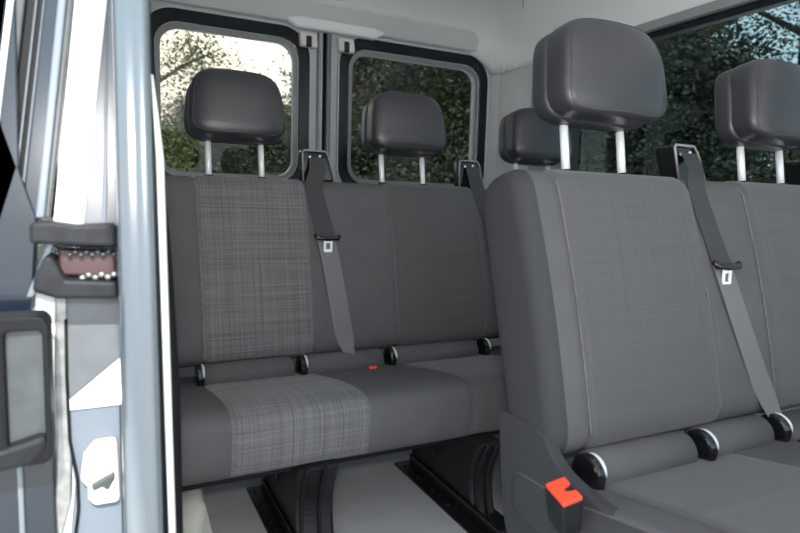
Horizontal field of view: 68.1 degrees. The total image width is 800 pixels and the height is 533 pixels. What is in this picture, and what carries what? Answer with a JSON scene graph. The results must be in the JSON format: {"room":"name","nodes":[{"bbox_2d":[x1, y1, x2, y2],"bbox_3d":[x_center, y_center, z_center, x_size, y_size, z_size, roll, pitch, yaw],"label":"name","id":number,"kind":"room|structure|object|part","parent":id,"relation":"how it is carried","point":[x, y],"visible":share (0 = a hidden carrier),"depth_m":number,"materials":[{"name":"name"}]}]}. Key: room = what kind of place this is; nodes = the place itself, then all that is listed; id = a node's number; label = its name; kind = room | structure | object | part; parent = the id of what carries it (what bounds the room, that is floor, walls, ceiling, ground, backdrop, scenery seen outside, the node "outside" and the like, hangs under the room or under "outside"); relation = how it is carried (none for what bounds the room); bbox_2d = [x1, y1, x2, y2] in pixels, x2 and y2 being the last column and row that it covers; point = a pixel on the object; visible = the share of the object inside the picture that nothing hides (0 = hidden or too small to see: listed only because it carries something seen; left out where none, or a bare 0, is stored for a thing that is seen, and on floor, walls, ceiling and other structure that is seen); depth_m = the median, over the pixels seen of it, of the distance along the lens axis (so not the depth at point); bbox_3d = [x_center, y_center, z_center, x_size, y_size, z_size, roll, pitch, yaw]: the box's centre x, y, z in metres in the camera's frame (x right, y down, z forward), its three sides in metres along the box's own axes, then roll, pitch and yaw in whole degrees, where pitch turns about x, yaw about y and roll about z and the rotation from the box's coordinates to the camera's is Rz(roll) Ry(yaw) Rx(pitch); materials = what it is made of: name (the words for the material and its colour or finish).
{"room":"vehicle interior","nodes":[
{"label":"vehicle interior","id":0,"kind":"room"},
{"bbox_2d":[79,247,122,518],"bbox_3d":[-0.727,-0.166,1.472,0.075,1.490,1.620,-1,7,-26],"label":"wall","id":1,"kind":"structure","parent":0,"point":[101,248],"depth_m":0.75,"materials":[{"name":"grey metal"}]},
{"bbox_2d":[0,0,122,532],"bbox_3d":[-0.658,-0.079,1.159,0.197,1.390,1.238,-1,7,-26],"label":"door","id":2,"kind":"structure","parent":1,"relation":"in","point":[57,123],"depth_m":0.69,"materials":[{"name":"white paint"}]},
{"bbox_3d":[-0.452,-0.261,0.659,0.078,0.410,0.030,-1,7,-26],"label":"frame","id":3,"kind":"part","parent":2,"relation":"part of","materials":[{"name":"black paint"}]},
{"bbox_3d":[-0.435,-0.260,0.659,0.062,0.410,0.025,-1,7,-26],"label":"glass edge trim","id":4,"kind":"part","parent":2,"relation":"part of","materials":[{"name":"white ceramic"}]},
{"bbox_3d":[-0.425,0.133,0.632,0.094,0.165,0.048,-1,7,-26],"label":"pull handle","id":5,"kind":"part","parent":2,"relation":"part of","materials":[{"name":"grey plastic"}]},
{"bbox_3d":[-0.409,-0.002,0.679,0.035,0.075,0.008,-1,7,-26],"label":"glint rail","id":6,"kind":"part","parent":2,"relation":"part of","materials":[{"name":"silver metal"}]},
{"bbox_3d":[-0.412,-0.264,0.696,0.065,0.410,0.058,-1,7,-26],"label":"frame","id":7,"kind":"part","parent":2,"relation":"part of","materials":[{"name":"silver paint"}]},
{"bbox_3d":[-0.421,0.053,0.715,0.032,0.067,0.026,-1,7,-26],"label":"edge panel","id":8,"kind":"part","parent":2,"relation":"part of","materials":[{"name":"white ceramic"}]},
{"bbox_2d":[29,220,117,298],"bbox_3d":[-0.373,-0.008,0.682,0.086,0.088,0.055,-1,7,-26],"label":"carriage","id":9,"kind":"object","parent":2,"relation":"attached to","point":[75,273],"visible":1,"depth_m":0.67,"materials":[{"name":"plastic"}]},
{"bbox_3d":[-0.373,-0.038,0.680,0.085,0.028,0.052,-1,7,-26],"label":"plate","id":10,"kind":"part","parent":9,"relation":"part of","materials":[{"name":"plastic"}]},
{"bbox_3d":[-0.373,0.011,0.684,0.084,0.050,0.055,-1,7,-26],"label":"plate","id":11,"kind":"part","parent":9,"relation":"part of","materials":[{"name":"plastic"}]},
{"bbox_3d":[-0.381,-0.250,0.721,0.083,0.440,0.064,-1,7,-26],"label":"panel","id":12,"kind":"part","parent":2,"relation":"part of","materials":[{"name":"white metal"}]},
{"bbox_3d":[-0.399,0.339,0.779,0.060,0.655,0.054,-1,7,-26],"label":"panel","id":13,"kind":"part","parent":2,"relation":"part of","materials":[{"name":"grey"}]},
{"bbox_2d":[111,0,164,532],"bbox_3d":[-0.313,-0.060,0.704,0.044,1.470,0.136,-1,7,-26],"label":"door pillar","id":14,"kind":"structure","parent":1,"relation":"attached to","point":[136,257],"depth_m":0.66,"materials":[{"name":"silver metal"}]},
{"bbox_2d":[149,0,182,532],"bbox_3d":[-0.284,-0.055,0.706,0.041,1.460,0.080,-1,7,-26],"label":"trim","id":15,"kind":"structure","parent":1,"relation":"attached to","point":[175,383],"depth_m":0.69,"materials":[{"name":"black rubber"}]},
{"bbox_2d":[182,487,211,532],"bbox_3d":[-0.650,0.473,1.591,0.196,0.180,1.576,-1,7,-26],"label":"trim","id":16,"kind":"structure","parent":1,"relation":"attached to","point":[195,514],"depth_m":1.09,"materials":[{"name":"white plastic"}]},
{"bbox_2d":[150,1,326,377],"bbox_3d":[-0.692,-0.244,2.361,0.832,1.484,0.094,-1,7,-26],"label":"door","id":17,"kind":"structure","parent":1,"relation":"in","point":[316,41],"depth_m":2.46,"materials":[{"name":"paint"}]},
{"bbox_2d":[151,5,310,181],"bbox_3d":[-0.670,-0.634,2.331,0.648,0.674,0.051,-1,7,-26],"label":"window","id":18,"kind":"structure","parent":17,"relation":"attached to","point":[164,19],"depth_m":2.34,"materials":[{"name":"black"}]},
{"bbox_2d":[152,0,478,52],"bbox_3d":[-0.287,-1.088,2.456,1.720,0.225,0.140,-1,7,-26],"label":"trim","id":19,"kind":"structure","parent":1,"relation":"attached to","point":[394,26],"depth_m":2.45,"materials":[{"name":"grey plastic"}]},
{"bbox_2d":[287,16,383,40],"bbox_3d":[-0.263,-0.986,2.455,0.429,0.045,0.045,-1,7,-26],"label":"trim","id":20,"kind":"structure","parent":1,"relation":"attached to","point":[299,22],"depth_m":2.43,"materials":[{"name":"white plastic"}]},
{"bbox_2d":[150,0,714,74],"bbox_3d":[0.576,-0.810,0.660,1.756,0.270,4.038,-1,7,-26],"label":"ceiling","id":21,"kind":"structure","parent":0,"point":[508,34],"depth_m":2.50,"materials":[{"name":"white fabric"}]},
{"bbox_2d":[204,430,683,532],"bbox_3d":[0.576,0.660,0.931,1.630,0.040,4.000,-1,7,-26],"label":"floor","id":22,"kind":"structure","parent":0,"point":[371,494],"depth_m":1.42,"materials":[{"name":"grey plastic"}]},
{"bbox_2d":[165,68,571,532],"bbox_3d":[0.138,0.033,1.545,1.521,1.050,0.778,-1,7,-26],"label":"seat","id":23,"kind":"object","parent":22,"relation":"on","point":[251,295],"visible":0.7,"depth_m":1.50,"materials":[{"name":"grey fabric"}]},
{"bbox_3d":[-0.503,-0.280,1.555,0.016,0.146,0.037,-1,7,-26],"label":"post","id":24,"kind":"part","parent":23,"relation":"part of","materials":[{"name":"silver metal"}]},
{"bbox_3d":[-0.379,-0.283,1.616,0.016,0.146,0.037,-1,7,-26],"label":"post","id":25,"kind":"part","parent":23,"relation":"part of","materials":[{"name":"silver metal"}]},
{"bbox_3d":[-0.222,0.574,1.295,0.131,0.007,0.455,-1,7,-26],"label":"foot plate","id":26,"kind":"part","parent":23,"relation":"part of","materials":[{"name":"black metal"}]},
{"bbox_3d":[-0.248,0.555,1.272,0.008,0.036,0.400,-1,7,-26],"label":"rail","id":27,"kind":"part","parent":23,"relation":"part of","materials":[{"name":"black metal"}]},
{"bbox_3d":[-0.231,0.477,1.339,0.085,0.190,0.316,-1,7,-26],"label":"leg","id":28,"kind":"part","parent":23,"relation":"part of","materials":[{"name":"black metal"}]},
{"bbox_2d":[305,157,354,353],"bbox_3d":[-0.193,-0.021,1.605,0.109,0.545,0.156,-1,7,-26],"label":"belt","id":29,"kind":"object","parent":23,"relation":"on","point":[334,280],"visible":1,"depth_m":1.59,"materials":[{"name":"grey fabric"}]},
{"bbox_3d":[-0.192,-0.077,1.574,0.078,0.020,0.015,-1,7,-26],"label":"latch plate","id":30,"kind":"part","parent":29,"relation":"part of","materials":[{"name":"black plastic"}]},
{"bbox_3d":[0.035,-0.003,1.780,1.494,0.484,0.218,-1,7,-26],"label":"backrest","id":31,"kind":"part","parent":23,"relation":"part of","materials":[{"name":"grey fabric"}]},
{"bbox_2d":[179,346,508,486],"bbox_3d":[0.127,0.306,1.581,1.520,0.143,0.478,-1,7,-26],"label":"cushion","id":32,"kind":"object","parent":23,"relation":"on","point":[244,416],"depth_m":1.27,"materials":[{"name":"grey fabric"}]},
{"bbox_3d":[-0.055,-0.289,1.777,0.016,0.141,0.036,-1,7,-26],"label":"post","id":33,"kind":"part","parent":23,"relation":"part of","materials":[{"name":"silver metal"}]},
{"bbox_3d":[0.069,-0.292,1.839,0.016,0.141,0.036,-1,7,-26],"label":"post","id":34,"kind":"part","parent":23,"relation":"part of","materials":[{"name":"silver metal"}]},
{"bbox_3d":[0.140,0.568,1.444,0.111,0.007,0.480,-1,7,-26],"label":"foot plate","id":35,"kind":"part","parent":23,"relation":"part of","materials":[{"name":"black metal"}]},
{"bbox_3d":[0.130,0.471,1.488,0.065,0.190,0.341,-1,7,-26],"label":"leg","id":36,"kind":"part","parent":23,"relation":"part of","materials":[{"name":"black metal"}]},
{"bbox_3d":[0.123,0.549,1.425,0.008,0.036,0.425,-1,7,-26],"label":"rail","id":37,"kind":"part","parent":23,"relation":"part of","materials":[{"name":"black metal"}]},
{"bbox_2d":[466,167,484,223],"bbox_3d":[0.281,-0.033,1.838,0.191,0.545,0.068,6,7,34],"label":"belt","id":38,"kind":"object","parent":23,"relation":"on","point":[476,185],"visible":0.26,"depth_m":1.85,"materials":[{"name":"grey fabric"}]},
{"bbox_2d":[484,18,799,532],"bbox_3d":[0.755,0.107,1.020,1.078,1.052,0.740,-1,7,-26],"label":"seat","id":39,"kind":"object","parent":22,"relation":"on","point":[618,340],"visible":0.97,"depth_m":1.00,"materials":[{"name":"grey fabric"}]},
{"bbox_2d":[545,477,582,532],"bbox_3d":[0.222,0.361,0.813,0.044,0.140,0.060,-1,7,-20],"label":"seat belt buckle","id":40,"kind":"object","parent":39,"relation":"attached to","point":[564,503],"visible":1,"depth_m":0.79,"materials":[{"name":"plastic"}]},
{"bbox_3d":[0.299,-0.211,1.075,0.016,0.138,0.036,-1,7,-26],"label":"post","id":41,"kind":"part","parent":39,"relation":"part of","materials":[{"name":"silver metal"}]},
{"bbox_3d":[0.423,-0.214,1.137,0.016,0.138,0.036,-1,7,-26],"label":"post","id":42,"kind":"part","parent":39,"relation":"part of","materials":[{"name":"silver metal"}]},
{"bbox_3d":[0.632,0.062,1.192,1.011,0.471,0.225,-1,7,-26],"label":"backrest","id":43,"kind":"part","parent":39,"relation":"part of","materials":[{"name":"grey fabric"}]},
{"bbox_2d":[512,408,799,532],"bbox_3d":[0.738,0.362,0.994,1.012,0.143,0.478,-1,7,-26],"label":"cushion","id":44,"kind":"object","parent":39,"relation":"on","point":[736,470],"depth_m":0.91,"materials":[{"name":"grey fabric"}]},
{"bbox_2d":[680,152,781,416],"bbox_3d":[0.616,0.042,1.126,0.127,0.523,0.217,-4,8,-43],"label":"belt","id":45,"kind":"object","parent":39,"relation":"on","point":[760,381],"visible":0.97,"depth_m":1.11,"materials":[{"name":"grey fabric"}]},
{"bbox_3d":[0.606,-0.003,1.095,0.080,0.020,0.015,-1,7,-26],"label":"latch plate","id":46,"kind":"part","parent":45,"relation":"part of","materials":[{"name":"black plastic"}]},
{"bbox_3d":[0.747,-0.220,1.297,0.016,0.133,0.035,-1,7,-26],"label":"post","id":47,"kind":"part","parent":39,"relation":"part of","materials":[{"name":"silver metal"}]},
{"bbox_3d":[0.871,-0.223,1.359,0.016,0.133,0.035,-1,7,-26],"label":"post","id":48,"kind":"part","parent":39,"relation":"part of","materials":[{"name":"silver metal"}]},
{"bbox_2d":[513,65,799,415],"bbox_3d":[1.349,-0.106,1.145,0.040,1.520,4.060,-1,7,-26],"label":"wall","id":49,"kind":"structure","parent":0,"point":[524,74],"depth_m":2.66,"materials":[{"name":"grey plastic"}]},
{"bbox_2d":[325,33,490,352],"bbox_3d":[0.053,-0.270,2.727,0.847,1.469,0.089,-1,7,-26],"label":"door","id":50,"kind":"structure","parent":49,"relation":"in","point":[336,44],"depth_m":2.50,"materials":[{"name":"paint"}]},
{"bbox_2d":[336,38,488,185],"bbox_3d":[0.066,-0.652,2.696,0.763,0.674,0.051,-1,7,-26],"label":"window","id":51,"kind":"structure","parent":50,"relation":"attached to","point":[476,71],"depth_m":2.63,"materials":[{"name":"black"}]},
{"bbox_2d":[486,69,516,346],"bbox_3d":[0.456,-0.252,2.842,0.045,1.352,0.200,-1,7,-26],"label":"trim","id":52,"kind":"structure","parent":49,"relation":"attached to","point":[503,86],"depth_m":2.82,"materials":[{"name":"grey plastic"}]},
{"bbox_2d":[527,0,799,170],"bbox_3d":[1.123,-0.385,1.543,0.058,0.775,2.410,-1,7,-26],"label":"window","id":53,"kind":"structure","parent":49,"relation":"in","point":[717,11],"depth_m":1.87,"materials":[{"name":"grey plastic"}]},
{"label":"outside","id":54,"kind":"structure","parent":0,"visible":0},
{"bbox_2d":[54,244,77,532],"bbox_3d":[-0.035,1.232,0.134,80.000,0.200,80.000,-1,7,-26],"label":"ground","id":55,"kind":"structure","parent":54,"point":[68,526],"depth_m":2.32,"materials":[{"name":"white"}]},
{"bbox_2d":[54,122,176,255],"bbox_3d":[-6.416,-2.081,9.799,5.249,5.805,4.989,-1,7,-20],"label":"tree","id":56,"kind":"object","parent":55,"relation":"on","point":[55,246],"visible":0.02,"depth_m":10.27,"materials":[{"name":"green plant"}]},
{"bbox_2d":[161,82,197,169],"bbox_3d":[-6.022,-2.672,15.815,4.082,4.421,3.880,7,8,41],"label":"tree","id":57,"kind":"object","parent":55,"relation":"on","point":[180,108],"visible":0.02,"depth_m":15.24,"materials":[{"name":"green plant"}]},
{"bbox_2d":[161,105,257,172],"bbox_3d":[-3.613,-1.830,11.969,2.844,3.622,2.748,3,6,12],"label":"tree","id":58,"kind":"object","parent":55,"relation":"on","point":[184,139],"visible":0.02,"depth_m":11.37,"materials":[{"name":"green plant"}]},
{"bbox_2d":[160,29,268,172],"bbox_3d":[-4.452,-2.156,10.060,4.247,5.053,4.395,7,8,39],"label":"tree","id":59,"kind":"object","parent":55,"relation":"on","point":[170,142],"visible":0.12,"depth_m":9.88,"materials":[{"name":"green plant"}]},
{"bbox_2d":[182,92,290,175],"bbox_3d":[-2.424,-1.512,10.435,2.772,3.358,2.916,5,7,28],"label":"tree","id":60,"kind":"object","parent":55,"relation":"on","point":[236,163],"visible":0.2,"depth_m":9.95,"materials":[{"name":"green plant"}]},
{"bbox_2d":[244,89,354,167],"bbox_3d":[-1.693,-1.767,11.357,2.896,3.744,2.798,7,8,40],"label":"tree","id":61,"kind":"object","parent":55,"relation":"on","point":[282,89],"visible":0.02,"depth_m":10.52,"materials":[{"name":"green plant"}]},
{"bbox_2d":[231,53,470,182],"bbox_3d":[-0.397,-2.207,10.599,5.540,5.938,5.266,-1,7,-21],"label":"tree","id":62,"kind":"object","parent":55,"relation":"on","point":[365,74],"visible":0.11,"depth_m":9.19,"materials":[{"name":"green plant"}]},
{"bbox_2d":[279,60,425,127],"bbox_3d":[0.074,-3.847,15.644,7.582,7.877,7.206,-4,8,-40],"label":"tree","id":63,"kind":"object","parent":55,"relation":"on","point":[376,60],"visible":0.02,"depth_m":14.51,"materials":[{"name":"green plant"}]},
{"bbox_2d":[284,58,470,182],"bbox_3d":[0.285,-2.328,10.762,4.996,6.244,5.171,2,6,0],"label":"tree","id":64,"kind":"object","parent":55,"relation":"on","point":[438,89],"visible":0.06,"depth_m":9.18,"materials":[{"name":"green plant"}]},
{"bbox_2d":[351,58,653,183],"bbox_3d":[1.484,-2.097,10.072,5.540,5.938,5.266,-2,7,-32],"label":"tree","id":65,"kind":"object","parent":55,"relation":"on","point":[443,177],"visible":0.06,"depth_m":8.97,"materials":[{"name":"green plant"}]},
{"bbox_2d":[351,12,796,183],"bbox_3d":[2.679,-2.411,8.880,6.375,7.188,6.707,-3,8,-35],"label":"tree","id":66,"kind":"object","parent":55,"relation":"on","point":[669,60],"visible":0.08,"depth_m":7.56,"materials":[{"name":"green plant"}]},
{"bbox_2d":[439,8,799,182],"bbox_3d":[3.233,-1.994,9.141,5.266,5.843,5.540,6,8,38],"label":"tree","id":67,"kind":"object","parent":55,"relation":"on","point":[584,160],"visible":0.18,"depth_m":7.79,"materials":[{"name":"green plant"}]},
{"bbox_2d":[587,1,799,183],"bbox_3d":[4.569,-2.604,9.009,6.129,6.586,5.202,6,8,37],"label":"tree","id":68,"kind":"object","parent":55,"relation":"on","point":[794,13],"visible":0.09,"depth_m":8.08,"materials":[{"name":"green plant"}]},
{"bbox_2d":[635,2,799,183],"bbox_3d":[5.267,-2.447,8.021,5.057,6.508,5.959,0,7,-18],"label":"tree","id":69,"kind":"object","parent":55,"relation":"on","point":[796,154],"visible":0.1,"depth_m":8.12,"materials":[{"name":"green plant"}]},
{"bbox_2d":[651,14,796,179],"bbox_3d":[4.171,-4.016,13.494,8.748,9.089,8.315,-3,8,-35],"label":"tree","id":70,"kind":"object","parent":55,"relation":"on","point":[758,14],"visible":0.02,"depth_m":11.73,"materials":[{"name":"green plant"}]},
{"bbox_2d":[717,137,787,183],"bbox_3d":[6.912,-1.674,13.039,4.374,4.913,4.157,5,7,30],"label":"tree","id":71,"kind":"object","parent":55,"relation":"on","point":[762,156],"visible":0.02,"depth_m":12.01,"materials":[{"name":"green plant"}]},
{"bbox_2d":[723,10,799,182],"bbox_3d":[7.297,-2.428,8.095,6.243,6.598,5.298,-4,8,-43],"label":"tree","id":72,"kind":"object","parent":55,"relation":"on","point":[792,35],"visible":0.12,"depth_m":8.84,"materials":[{"name":"green plant"}]},
{"bbox_2d":[755,150,786,182],"bbox_3d":[9.202,-1.619,12.105,4.666,5.240,4.434,2,6,1],"label":"tree","id":73,"kind":"object","parent":55,"relation":"on","point":[786,150],"visible":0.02,"depth_m":12.30,"materials":[{"name":"green plant"}]}
]}

